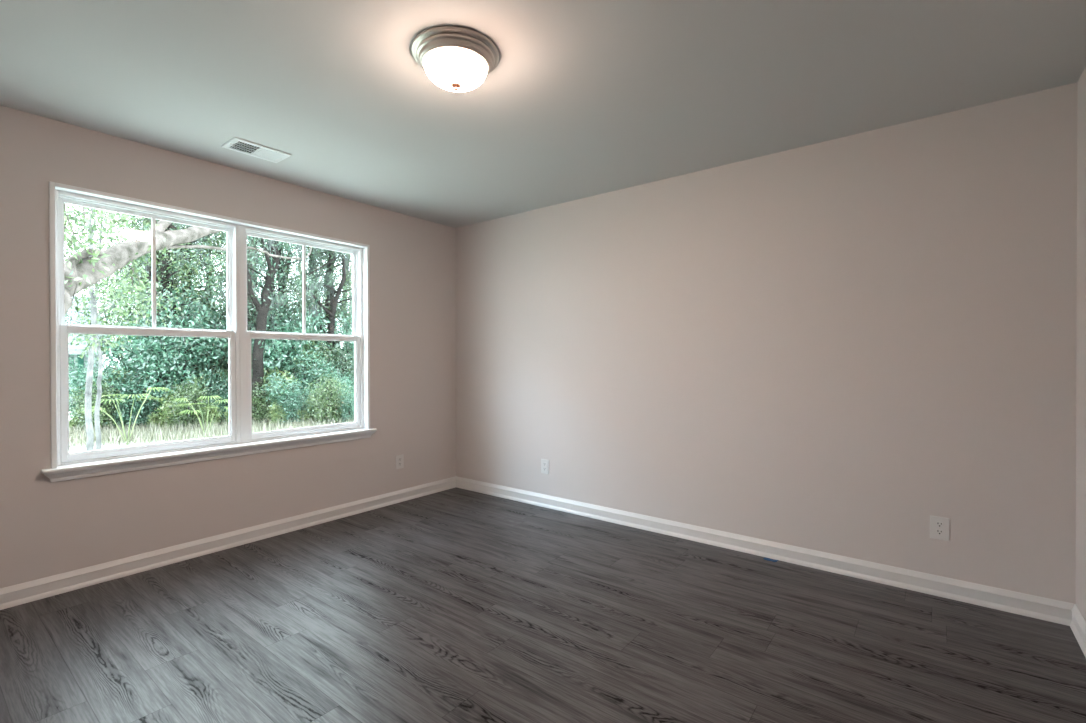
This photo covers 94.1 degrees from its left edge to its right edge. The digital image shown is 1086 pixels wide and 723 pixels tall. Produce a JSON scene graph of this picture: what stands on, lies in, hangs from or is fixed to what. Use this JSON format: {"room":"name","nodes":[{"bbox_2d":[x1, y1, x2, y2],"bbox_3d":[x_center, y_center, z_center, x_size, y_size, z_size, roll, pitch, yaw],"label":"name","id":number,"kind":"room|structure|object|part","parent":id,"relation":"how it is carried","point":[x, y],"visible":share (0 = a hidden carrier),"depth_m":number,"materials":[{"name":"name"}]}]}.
{"room":"empty room","nodes":[
{"label":"empty room","id":0,"kind":"room"},
{"bbox_2d":[0,105,455,587],"bbox_3d":[-2.035,-0.027,3.341,0.150,2.440,4.050,0,0,38],"label":"wall","id":1,"kind":"structure","parent":0,"point":[48,528],"depth_m":3.08,"materials":[{"name":"grey paint"}]},
{"bbox_2d":[55,190,239,465],"bbox_3d":[-2.314,-0.169,3.018,0.095,1.467,0.891,0,0,38],"label":"window","id":2,"kind":"structure","parent":1,"relation":"in","point":[232,333],"depth_m":2.96,"materials":[{"name":"white plastic"}]},
{"bbox_3d":[-2.330,-0.523,3.028,0.030,0.715,0.845,0,0,38],"label":"sash","id":3,"kind":"part","parent":2,"relation":"part of","materials":[{"name":"white plastic"}]},
{"bbox_3d":[-2.295,0.169,3.005,0.032,0.724,0.845,0,0,38],"label":"sash","id":4,"kind":"part","parent":2,"relation":"part of","materials":[{"name":"white plastic"}]},
{"bbox_3d":[-2.278,0.510,2.995,0.008,0.006,0.647,0,0,38],"label":"lift rail","id":5,"kind":"part","parent":2,"relation":"part of","materials":[{"name":"white plastic"}]},
{"bbox_2d":[41,428,376,481],"bbox_3d":[-1.958,0.578,3.323,0.105,0.070,1.920,0,0,38],"label":"trim","id":6,"kind":"structure","parent":1,"relation":"attached to","point":[104,467],"depth_m":3.06,"materials":[{"name":"white paint"}]},
{"bbox_2d":[49,181,369,467],"bbox_3d":[-1.974,-0.191,3.331,0.067,1.468,1.846,0,0,38],"label":"trim","id":7,"kind":"structure","parent":1,"relation":"attached to","point":[53,186],"depth_m":3.00,"materials":[{"name":"white paint"}]},
{"bbox_2d":[0,476,455,609],"bbox_3d":[-1.965,1.144,3.295,0.021,0.098,3.750,0,0,38],"label":"baseboard","id":8,"kind":"structure","parent":1,"relation":"attached to","point":[10,596],"depth_m":3.07,"materials":[{"name":"white paint"}]},
{"bbox_2d":[239,225,243,442],"bbox_3d":[-2.034,-0.181,3.377,0.097,1.446,0.020,0,0,38],"label":"trim","id":9,"kind":"structure","parent":1,"relation":"attached to","point":[240,226],"depth_m":3.35,"materials":[{"name":"white plastic"}]},
{"bbox_2d":[240,225,362,443],"bbox_3d":[-1.755,-0.174,3.737,0.095,1.467,0.891,0,0,38],"label":"window","id":10,"kind":"structure","parent":1,"relation":"in","point":[357,253],"depth_m":3.74,"materials":[{"name":"white plastic"}]},
{"bbox_3d":[-1.771,-0.528,3.747,0.030,0.715,0.845,0,0,38],"label":"sash","id":11,"kind":"part","parent":10,"relation":"part of","materials":[{"name":"white plastic"}]},
{"bbox_3d":[-1.735,0.164,3.724,0.032,0.724,0.845,0,0,38],"label":"sash","id":12,"kind":"part","parent":10,"relation":"part of","materials":[{"name":"white plastic"}]},
{"bbox_3d":[-1.719,0.505,3.714,0.008,0.006,0.647,0,0,38],"label":"lift rail","id":13,"kind":"part","parent":10,"relation":"part of","materials":[{"name":"white plastic"}]},
{"bbox_2d":[396,454,403,468],"bbox_3d":[-1.210,0.848,4.274,0.008,0.117,0.079,0,0,38],"label":"wall outlet","id":14,"kind":"object","parent":1,"relation":"attached to","point":[399,458],"visible":1,"depth_m":4.27,"materials":[{"name":"white plastic"}]},
{"bbox_2d":[0,487,1085,722],"bbox_3d":[-0.363,1.246,2.050,4.379,0.100,4.050,0,0,38],"label":"floor","id":15,"kind":"structure","parent":0,"point":[454,605],"depth_m":2.17,"materials":[{"name":"grey wood"}]},
{"bbox_2d":[763,557,777,561],"bbox_3d":[1.361,1.185,3.023,0.078,0.005,0.042,0,0,38],"label":"scrap","id":16,"kind":"object","parent":15,"relation":"on","point":[765,558],"visible":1,"depth_m":3.02,"materials":[{"name":"blue"}]},
{"bbox_2d":[0,0,1085,227],"bbox_3d":[-0.368,-1.294,2.035,4.379,0.100,4.050,0,0,38],"label":"ceiling","id":17,"kind":"structure","parent":0,"point":[581,99],"depth_m":2.22,"materials":[{"name":"grey paint"}]},
{"bbox_2d":[221,137,290,162],"bbox_3d":[-1.687,-1.237,2.982,0.196,0.018,0.312,0,0,38],"label":"ceiling vent","id":18,"kind":"object","parent":17,"relation":"in","point":[236,144],"visible":1,"depth_m":2.97,"materials":[{"name":"white metal"}]},
{"bbox_2d":[411,26,498,91],"bbox_3d":[-0.352,-1.168,2.043,0.348,0.150,0.348,0,0,38],"label":"ceiling lamp","id":19,"kind":"object","parent":17,"relation":"attached to","point":[455,58],"visible":1,"depth_m":1.95,"materials":[{"name":"white glass"}]},
{"bbox_3d":[-0.352,-1.235,2.042,0.348,0.016,0.348,0,0,38],"label":"plate","id":20,"kind":"part","parent":19,"relation":"part of","materials":[{"name":"silver metal"}]},
{"bbox_2d":[455,82,1077,603],"bbox_3d":[0.832,-0.035,3.582,4.079,2.440,0.150,0,0,38],"label":"wall","id":21,"kind":"structure","parent":0,"point":[838,346],"depth_m":2.91,"materials":[{"name":"grey paint"}]},
{"bbox_2d":[541,459,548,473],"bbox_3d":[0.015,0.856,4.122,0.079,0.117,0.008,0,0,38],"label":"wall outlet","id":22,"kind":"object","parent":21,"relation":"attached to","point":[544,463],"visible":1,"depth_m":4.12,"materials":[{"name":"white plastic"}]},
{"bbox_2d":[456,476,1073,625],"bbox_3d":[0.781,1.137,3.521,4.079,0.098,0.021,0,0,38],"label":"baseboard","id":23,"kind":"structure","parent":21,"relation":"attached to","point":[1037,607],"depth_m":2.90,"materials":[{"name":"white paint"}]},
{"bbox_2d":[930,515,949,540],"bbox_3d":[2.014,0.847,2.568,0.079,0.117,0.008,0,0,38],"label":"wall outlet","id":24,"kind":"object","parent":21,"relation":"attached to","point":[939,526],"visible":1,"depth_m":2.56,"materials":[{"name":"white plastic"}]},
{"bbox_2d":[935,529,943,534],"bbox_3d":[2.013,0.866,2.566,0.034,0.027,0.002,0,0,38],"label":"receptacle","id":25,"kind":"object","parent":24,"relation":"attached to","point":[937,531],"depth_m":2.57,"materials":[{"name":"grey plastic"}]},
{"bbox_2d":[935,522,943,527],"bbox_3d":[2.013,0.827,2.566,0.034,0.027,0.002,0,0,38],"label":"receptacle","id":26,"kind":"object","parent":24,"relation":"attached to","point":[937,524],"depth_m":2.56,"materials":[{"name":"grey plastic"}]},
{"bbox_2d":[1076,67,1085,621],"bbox_3d":[1.304,-0.020,0.744,0.150,2.440,4.050,0,0,38],"label":"wall","id":27,"kind":"structure","parent":0,"point":[1081,89],"depth_m":2.20,"materials":[{"name":"grey paint"}]},
{"bbox_2d":[1070,604,1085,657],"bbox_3d":[1.238,1.151,0.803,0.021,0.098,3.750,0,0,38],"label":"baseboard","id":28,"kind":"structure","parent":27,"relation":"attached to","point":[1078,624],"depth_m":2.16,"materials":[{"name":"white paint"}]},
{"label":"outside","id":29,"kind":"structure","parent":0,"visible":0},
{"bbox_2d":[69,407,354,452],"bbox_3d":[-21.567,1.520,27.253,60.000,0.110,70.000,0,0,38],"label":"ground","id":30,"kind":"structure","parent":29,"point":[162,441],"depth_m":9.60,"materials":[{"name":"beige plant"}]},
{"bbox_2d":[69,415,84,431],"bbox_3d":[-9.858,1.387,10.636,0.376,0.551,0.408,0,0,36],"label":"shrub","id":31,"kind":"object","parent":30,"relation":"on","point":[72,423],"visible":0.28,"depth_m":10.58,"materials":[{"name":"green plant"}]},
{"bbox_2d":[65,296,112,404],"bbox_3d":[-21.395,-0.503,16.537,8.480,4.163,10.000,0,0,38],"label":"house","id":32,"kind":"structure","parent":30,"relation":"on","point":[71,348],"depth_m":17.69,"materials":[{"name":"grey"}]},
{"bbox_3d":[-16.473,-0.085,17.145,0.005,1.140,0.840,0,0,38],"label":"pane","id":33,"kind":"part","parent":32,"relation":"part of","materials":[{"name":"clear glass"}]},
{"bbox_2d":[68,354,129,420],"bbox_3d":[-9.807,0.683,10.991,1.457,1.964,1.691,0,0,-15],"label":"shrub","id":34,"kind":"object","parent":30,"relation":"on","point":[76,374],"visible":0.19,"depth_m":10.61,"materials":[{"name":"green plant"}]},
{"bbox_2d":[69,375,132,430],"bbox_3d":[-9.244,0.957,10.394,1.218,1.361,0.970,0,0,-10],"label":"bush","id":35,"kind":"object","parent":30,"relation":"on","point":[103,418],"visible":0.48,"depth_m":10.37,"materials":[{"name":"green plant"}]},
{"bbox_2d":[65,283,149,381],"bbox_3d":[-10.646,-0.035,13.473,3.297,4.072,2.772,0,0,-24],"label":"shrub","id":36,"kind":"object","parent":30,"relation":"on","point":[73,339],"visible":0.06,"depth_m":12.84,"materials":[{"name":"green plant"}]},
{"bbox_2d":[81,363,149,421],"bbox_3d":[-9.410,0.827,11.190,1.164,1.633,1.461,0,0,-35],"label":"bush","id":37,"kind":"object","parent":30,"relation":"on","point":[97,363],"visible":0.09,"depth_m":10.92,"materials":[{"name":"green plant"}]},
{"bbox_2d":[64,205,175,359],"bbox_3d":[-11.433,-2.834,11.851,5.291,8.989,4.526,0,0,-17],"label":"forked tree","id":38,"kind":"object","parent":30,"relation":"on","point":[66,253],"visible":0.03,"depth_m":12.07,"materials":[{"name":"green plant"}]},
{"bbox_2d":[64,206,177,449],"bbox_3d":[-7.508,-0.760,8.421,2.046,4.815,2.699,0,0,-12],"label":"slim tree","id":39,"kind":"object","parent":30,"relation":"on","point":[100,363],"visible":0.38,"depth_m":8.53,"materials":[{"name":"green plant"}]},
{"bbox_2d":[79,387,171,444],"bbox_3d":[-7.925,1.062,9.621,1.542,1.100,1.424,0,0,-32],"label":"fan palm","id":40,"kind":"object","parent":30,"relation":"on","point":[148,388],"visible":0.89,"depth_m":9.60,"materials":[{"name":"green plant"}]},
{"bbox_2d":[102,366,151,419],"bbox_3d":[-9.180,0.954,11.400,1.176,1.722,1.274,0,0,-34],"label":"shrub","id":41,"kind":"object","parent":30,"relation":"on","point":[123,380],"visible":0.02,"depth_m":11.02,"materials":[{"name":"green plant"}]},
{"bbox_2d":[110,354,145,382],"bbox_3d":[-10.262,0.776,12.468,1.382,2.030,1.643,0,0,-15],"label":"shrub","id":42,"kind":"object","parent":30,"relation":"on","point":[128,354],"visible":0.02,"depth_m":12.49,"materials":[{"name":"green plant"}]},
{"bbox_2d":[82,358,179,429],"bbox_3d":[-8.928,0.707,10.958,1.643,1.908,1.416,0,0,-19],"label":"shrub","id":43,"kind":"object","parent":30,"relation":"on","point":[128,378],"visible":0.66,"depth_m":10.79,"materials":[{"name":"green plant"}]},
{"bbox_2d":[65,203,200,450],"bbox_3d":[-7.017,-1.462,8.229,2.017,6.228,1.961,0,0,8],"label":"slim tree","id":44,"kind":"object","parent":30,"relation":"on","point":[90,366],"visible":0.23,"depth_m":8.02,"materials":[{"name":"green plant"}]},
{"bbox_2d":[64,216,206,343],"bbox_3d":[-10.543,-1.700,13.174,3.056,6.672,2.874,0,0,-12],"label":"forked tree","id":45,"kind":"object","parent":30,"relation":"on","point":[132,216],"visible":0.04,"depth_m":12.52,"materials":[{"name":"green plant"}]},
{"bbox_2d":[81,213,203,344],"bbox_3d":[-15.538,-4.427,20.295,4.884,12.202,6.309,0,0,-33],"label":"tree","id":46,"kind":"object","parent":30,"relation":"on","point":[121,213],"visible":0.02,"depth_m":18.91,"materials":[{"name":"green plant"}]},
{"bbox_2d":[77,215,217,335],"bbox_3d":[-13.151,-2.468,17.046,3.782,8.305,5.072,0,0,7],"label":"tree","id":47,"kind":"object","parent":30,"relation":"on","point":[133,215],"visible":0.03,"depth_m":16.19,"materials":[{"name":"green plant"}]},
{"bbox_2d":[76,213,226,339],"bbox_3d":[-10.735,-2.996,14.133,4.289,9.418,5.751,0,0,-33],"label":"tree","id":48,"kind":"object","parent":30,"relation":"on","point":[149,219],"visible":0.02,"depth_m":13.32,"materials":[{"name":"green plant"}]},
{"bbox_2d":[145,412,164,429],"bbox_3d":[-8.332,1.370,10.925,0.433,0.585,0.400,0,0,41],"label":"shrub","id":49,"kind":"object","parent":30,"relation":"on","point":[155,419],"visible":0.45,"depth_m":10.84,"materials":[{"name":"green plant"}]},
{"bbox_2d":[83,286,228,426],"bbox_3d":[-8.557,0.033,11.343,2.899,3.367,2.498,0,0,-16],"label":"shrub","id":50,"kind":"object","parent":30,"relation":"on","point":[166,368],"visible":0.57,"depth_m":11.13,"materials":[{"name":"green plant"}]},
{"bbox_2d":[64,206,248,364],"bbox_3d":[-10.033,-3.113,12.897,5.362,9.694,3.836,0,0,-39],"label":"tree","id":51,"kind":"object","parent":30,"relation":"on","point":[71,250],"visible":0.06,"depth_m":12.57,"materials":[{"name":"green plant"}]},
{"bbox_2d":[80,219,253,377],"bbox_3d":[-8.706,-3.629,12.423,5.498,10.632,4.256,0,0,40],"label":"tree","id":52,"kind":"object","parent":30,"relation":"on","point":[165,262],"visible":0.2,"depth_m":11.27,"materials":[{"name":"green plant"}]},
{"bbox_2d":[113,220,225,323],"bbox_3d":[-9.488,-1.698,13.027,2.478,6.671,3.332,0,0,-2],"label":"forked tree","id":53,"kind":"object","parent":30,"relation":"on","point":[186,277],"visible":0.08,"depth_m":13.05,"materials":[{"name":"green plant"}]},
{"bbox_2d":[87,210,259,322],"bbox_3d":[-10.162,-3.469,14.987,5.200,10.390,5.437,0,0,6],"label":"tree","id":54,"kind":"object","parent":30,"relation":"on","point":[218,298],"visible":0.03,"depth_m":14.69,"materials":[{"name":"green plant"}]},
{"bbox_2d":[74,211,273,377],"bbox_3d":[-9.083,-3.147,11.968,5.105,9.756,4.883,0,0,-34],"label":"tree","id":55,"kind":"object","parent":30,"relation":"on","point":[158,254],"visible":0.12,"depth_m":11.91,"materials":[{"name":"green plant"}]},
{"bbox_2d":[119,273,228,403],"bbox_3d":[-8.896,-0.167,12.597,3.261,3.788,2.811,0,0,38],"label":"shrub","id":56,"kind":"object","parent":30,"relation":"on","point":[196,296],"visible":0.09,"depth_m":12.11,"materials":[{"name":"green plant"}]},
{"bbox_2d":[154,390,198,431],"bbox_3d":[-8.014,1.137,11.072,0.833,1.220,0.903,0,0,-38],"label":"shrub","id":57,"kind":"object","parent":30,"relation":"on","point":[164,412],"visible":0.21,"depth_m":10.88,"materials":[{"name":"green plant"}]},
{"bbox_2d":[95,216,267,315],"bbox_3d":[-12.155,-2.744,17.364,4.442,8.876,4.645,0,0,29],"label":"tree","id":58,"kind":"object","parent":30,"relation":"on","point":[136,216],"visible":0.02,"depth_m":17.45,"materials":[{"name":"green plant"}]},
{"bbox_2d":[64,203,311,314],"bbox_3d":[-5.964,-0.968,6.436,6.690,5.437,3.545,0,0,-40],"label":"oak tree","id":59,"kind":"object","parent":30,"relation":"on","point":[82,271],"visible":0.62,"depth_m":6.05,"materials":[{"name":"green plant"}]},
{"bbox_2d":[161,370,218,429],"bbox_3d":[-7.614,0.912,10.937,1.031,1.446,1.294,0,0,-33],"label":"bush","id":60,"kind":"object","parent":30,"relation":"on","point":[191,391],"visible":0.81,"depth_m":10.84,"materials":[{"name":"green plant"}]},
{"bbox_2d":[167,395,228,435],"bbox_3d":[-6.888,1.145,10.287,1.272,0.924,1.203,0,0,14],"label":"fan palm","id":61,"kind":"object","parent":30,"relation":"on","point":[200,397],"visible":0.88,"depth_m":10.22,"materials":[{"name":"green plant"}]},
{"bbox_2d":[190,364,228,412],"bbox_3d":[-7.676,0.834,11.858,1.391,1.616,1.199,0,0,31],"label":"shrub","id":62,"kind":"object","parent":30,"relation":"on","point":[215,387],"visible":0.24,"depth_m":11.65,"materials":[{"name":"green plant"}]},
{"bbox_2d":[191,343,228,402],"bbox_3d":[-8.573,0.508,12.935,1.637,2.296,2.055,0,0,-10],"label":"bush","id":63,"kind":"object","parent":30,"relation":"on","point":[212,343],"visible":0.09,"depth_m":12.49,"materials":[{"name":"green plant"}]},
{"bbox_2d":[197,403,224,427],"bbox_3d":[-7.415,1.295,11.243,0.578,0.780,0.533,0,0,5],"label":"shrub","id":64,"kind":"object","parent":30,"relation":"on","point":[211,411],"visible":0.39,"depth_m":11.13,"materials":[{"name":"green plant"}]},
{"bbox_2d":[205,388,228,423],"bbox_3d":[-7.332,1.051,11.599,0.850,1.145,0.986,0,0,39],"label":"shrub","id":65,"kind":"object","parent":30,"relation":"on","point":[222,405],"visible":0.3,"depth_m":11.51,"materials":[{"name":"green plant"}]},
{"bbox_2d":[205,363,228,398],"bbox_3d":[-7.474,0.817,12.374,1.164,1.633,1.461,0,0,24],"label":"bush","id":66,"kind":"object","parent":30,"relation":"on","point":[224,371],"visible":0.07,"depth_m":12.08,"materials":[{"name":"green plant"}]},
{"bbox_2d":[224,411,228,423],"bbox_3d":[-6.870,1.365,11.272,0.400,0.585,0.433,0,0,5],"label":"shrub","id":67,"kind":"object","parent":30,"relation":"on","point":[225,413],"visible":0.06,"depth_m":11.18,"materials":[{"name":"green plant"}]},
{"bbox_2d":[177,232,300,323],"bbox_3d":[-10.914,-2.951,18.115,5.146,9.303,3.681,0,0,-18],"label":"tree","id":68,"kind":"object","parent":30,"relation":"on","point":[221,232],"visible":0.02,"depth_m":18.39,"materials":[{"name":"green plant"}]},
{"bbox_2d":[196,296,297,385],"bbox_3d":[-7.843,-0.102,13.295,2.878,4.229,3.423,0,0,-6],"label":"shrub","id":69,"kind":"object","parent":30,"relation":"on","point":[251,324],"visible":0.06,"depth_m":12.80,"materials":[{"name":"green plant"}]},
{"bbox_2d":[172,231,322,364],"bbox_3d":[-7.646,-2.426,13.272,3.752,8.239,5.031,0,0,-18],"label":"tree","id":70,"kind":"object","parent":30,"relation":"on","point":[251,237],"visible":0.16,"depth_m":13.02,"materials":[{"name":"green plant"}]},
{"bbox_2d":[169,234,331,423],"bbox_3d":[-6.635,-1.848,11.875,3.474,6.989,2.850,0,0,-36],"label":"forked tree","id":71,"kind":"object","parent":30,"relation":"on","point":[261,320],"visible":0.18,"depth_m":11.60,"materials":[{"name":"green plant"}]},
{"bbox_2d":[203,288,310,349],"bbox_3d":[-8.442,-0.045,14.342,3.297,4.072,2.772,0,0,11],"label":"shrub","id":72,"kind":"object","parent":30,"relation":"on","point":[282,288],"visible":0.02,"depth_m":14.24,"materials":[{"name":"green plant"}]},
{"bbox_2d":[171,236,350,361],"bbox_3d":[-6.899,-3.555,13.623,4.187,10.460,5.409,0,0,-8],"label":"tree","id":73,"kind":"object","parent":30,"relation":"on","point":[256,241],"visible":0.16,"depth_m":12.80,"materials":[{"name":"green plant"}]},
{"bbox_2d":[194,299,329,387],"bbox_3d":[-6.591,0.021,12.684,2.498,3.367,2.899,0,0,12],"label":"shrub","id":74,"kind":"object","parent":30,"relation":"on","point":[273,353],"visible":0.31,"depth_m":12.48,"materials":[{"name":"green plant"}]},
{"bbox_2d":[252,372,287,423],"bbox_3d":[-6.387,0.905,11.620,1.294,1.446,1.031,0,0,1],"label":"bush","id":75,"kind":"object","parent":30,"relation":"on","point":[263,411],"visible":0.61,"depth_m":11.44,"materials":[{"name":"green plant"}]},
{"bbox_2d":[267,402,289,426],"bbox_3d":[-5.932,1.291,11.402,0.533,0.780,0.578,0,0,-34],"label":"shrub","id":76,"kind":"object","parent":30,"relation":"on","point":[273,416],"visible":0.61,"depth_m":11.26,"materials":[{"name":"green plant"}]},
{"bbox_2d":[251,366,310,408],"bbox_3d":[-6.289,0.943,12.312,1.176,1.722,1.274,0,0,17],"label":"shrub","id":77,"kind":"object","parent":30,"relation":"on","point":[285,375],"visible":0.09,"depth_m":12.15,"materials":[{"name":"green plant"}]},
{"bbox_2d":[216,238,349,327],"bbox_3d":[-8.443,-3.496,15.407,4.133,10.326,5.339,0,0,-42],"label":"tree","id":78,"kind":"object","parent":30,"relation":"on","point":[282,253],"visible":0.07,"depth_m":15.48,"materials":[{"name":"green plant"}]},
{"bbox_2d":[224,313,341,348],"bbox_3d":[-7.481,-0.116,14.515,3.140,3.648,2.707,0,0,-15],"label":"shrub","id":79,"kind":"object","parent":30,"relation":"on","point":[224,313],"visible":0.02,"depth_m":14.11,"materials":[{"name":"green plant"}]},
{"bbox_2d":[260,366,319,424],"bbox_3d":[-5.733,0.873,11.540,1.314,1.526,1.133,0,0,-33],"label":"shrub","id":80,"kind":"object","parent":30,"relation":"on","point":[289,394],"visible":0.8,"depth_m":11.40,"materials":[{"name":"green plant"}]},
{"bbox_2d":[265,319,327,373],"bbox_3d":[-6.877,0.171,13.825,2.249,3.030,2.609,0,0,29],"label":"shrub","id":81,"kind":"object","parent":30,"relation":"on","point":[319,329],"visible":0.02,"depth_m":14.02,"materials":[{"name":"green plant"}]},
{"bbox_2d":[263,249,339,325],"bbox_3d":[-11.888,-2.616,24.574,5.202,8.520,3.880,0,0,23],"label":"tree","id":82,"kind":"object","parent":30,"relation":"on","point":[283,249],"visible":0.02,"depth_m":24.45,"materials":[{"name":"green plant"}]},
{"bbox_2d":[294,410,310,423],"bbox_3d":[-5.479,1.361,11.565,0.400,0.585,0.433,0,0,-28],"label":"shrub","id":83,"kind":"object","parent":30,"relation":"on","point":[304,416],"visible":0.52,"depth_m":11.47,"materials":[{"name":"green plant"}]},
{"bbox_2d":[256,243,351,333],"bbox_3d":[-7.670,-2.583,17.136,5.202,8.518,3.879,0,0,-37],"label":"tree","id":84,"kind":"object","parent":30,"relation":"on","point":[285,243],"visible":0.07,"depth_m":16.85,"materials":[{"name":"green plant"}]},
{"bbox_2d":[258,243,351,316],"bbox_3d":[-9.821,-3.805,19.576,5.521,11.031,5.772,0,0,41],"label":"tree","id":85,"kind":"object","parent":30,"relation":"on","point":[288,254],"visible":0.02,"depth_m":19.71,"materials":[{"name":"green plant"}]},
{"bbox_2d":[277,342,340,405],"bbox_3d":[-5.864,0.578,12.639,1.855,2.155,1.599,0,0,29],"label":"shrub","id":86,"kind":"object","parent":30,"relation":"on","point":[303,378],"visible":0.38,"depth_m":12.38,"materials":[{"name":"green plant"}]},
{"bbox_2d":[275,245,351,354],"bbox_3d":[-6.085,-3.431,14.977,5.153,10.296,5.388,0,0,29],"label":"tree","id":87,"kind":"object","parent":30,"relation":"on","point":[328,299],"visible":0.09,"depth_m":14.92,"materials":[{"name":"green plant"}]},
{"bbox_2d":[302,393,324,419],"bbox_3d":[-5.500,1.215,12.091,0.722,0.976,0.666,0,0,4],"label":"shrub","id":88,"kind":"object","parent":30,"relation":"on","point":[314,409],"visible":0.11,"depth_m":11.99,"materials":[{"name":"green plant"}]},
{"bbox_2d":[278,247,351,357],"bbox_3d":[-5.851,-2.394,14.423,3.350,8.044,2.469,0,0,-32],"label":"forked tree","id":89,"kind":"object","parent":30,"relation":"on","point":[344,264],"visible":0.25,"depth_m":14.03,"materials":[{"name":"green plant"}]},
{"bbox_2d":[280,329,353,393],"bbox_3d":[-5.888,0.382,13.386,1.819,2.551,2.283,0,0,42],"label":"bush","id":90,"kind":"object","parent":30,"relation":"on","point":[305,348],"visible":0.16,"depth_m":13.09,"materials":[{"name":"green plant"}]},
{"bbox_2d":[284,244,352,360],"bbox_3d":[-6.657,-2.107,15.684,2.594,7.492,3.184,0,0,-33],"label":"forked tree","id":91,"kind":"object","parent":30,"relation":"on","point":[327,254],"visible":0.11,"depth_m":15.48,"materials":[{"name":"green plant"}]},
{"bbox_2d":[290,257,351,349],"bbox_3d":[-8.375,-3.852,22.004,4.394,10.977,5.676,0,0,27],"label":"tree","id":92,"kind":"object","parent":30,"relation":"on","point":[347,257],"visible":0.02,"depth_m":22.17,"materials":[{"name":"green plant"}]},
{"bbox_2d":[295,254,351,311],"bbox_3d":[-6.580,-3.675,19.390,5.501,10.638,4.258,0,0,17],"label":"tree","id":93,"kind":"object","parent":30,"relation":"on","point":[351,254],"visible":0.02,"depth_m":18.82,"materials":[{"name":"green plant"}]},
{"bbox_2d":[301,370,353,423],"bbox_3d":[-4.880,0.904,11.342,1.294,1.446,1.031,0,0,19],"label":"bush","id":94,"kind":"object","parent":30,"relation":"on","point":[328,412],"visible":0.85,"depth_m":11.25,"materials":[{"name":"green plant"}]},
{"bbox_2d":[302,330,353,391],"bbox_3d":[-5.656,0.493,13.595,1.842,2.706,2.191,0,0,-43],"label":"shrub","id":95,"kind":"object","parent":30,"relation":"on","point":[344,367],"visible":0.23,"depth_m":13.35,"materials":[{"name":"green plant"}]},
{"bbox_2d":[321,262,351,351],"bbox_3d":[-10.437,-3.010,26.918,5.156,9.322,3.688,0,0,-6],"label":"tree","id":96,"kind":"object","parent":30,"relation":"on","point":[336,262],"visible":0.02,"depth_m":26.80,"materials":[{"name":"green plant"}]},
{"bbox_2d":[323,311,353,380],"bbox_3d":[-4.987,-0.186,14.607,3.261,3.788,2.811,0,0,45],"label":"shrub","id":97,"kind":"object","parent":30,"relation":"on","point":[340,328],"visible":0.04,"depth_m":14.34,"materials":[{"name":"green plant"}]},
{"bbox_2d":[326,363,353,407],"bbox_3d":[-4.877,0.823,12.716,1.199,1.616,1.391,0,0,12],"label":"shrub","id":98,"kind":"object","parent":30,"relation":"on","point":[351,385],"visible":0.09,"depth_m":12.47,"materials":[{"name":"green plant"}]},
{"bbox_2d":[334,386,354,422],"bbox_3d":[-4.471,1.046,11.529,0.850,1.145,0.986,0,0,-42],"label":"shrub","id":99,"kind":"object","parent":30,"relation":"on","point":[350,412],"visible":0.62,"depth_m":11.38,"materials":[{"name":"green plant"}]}
]}

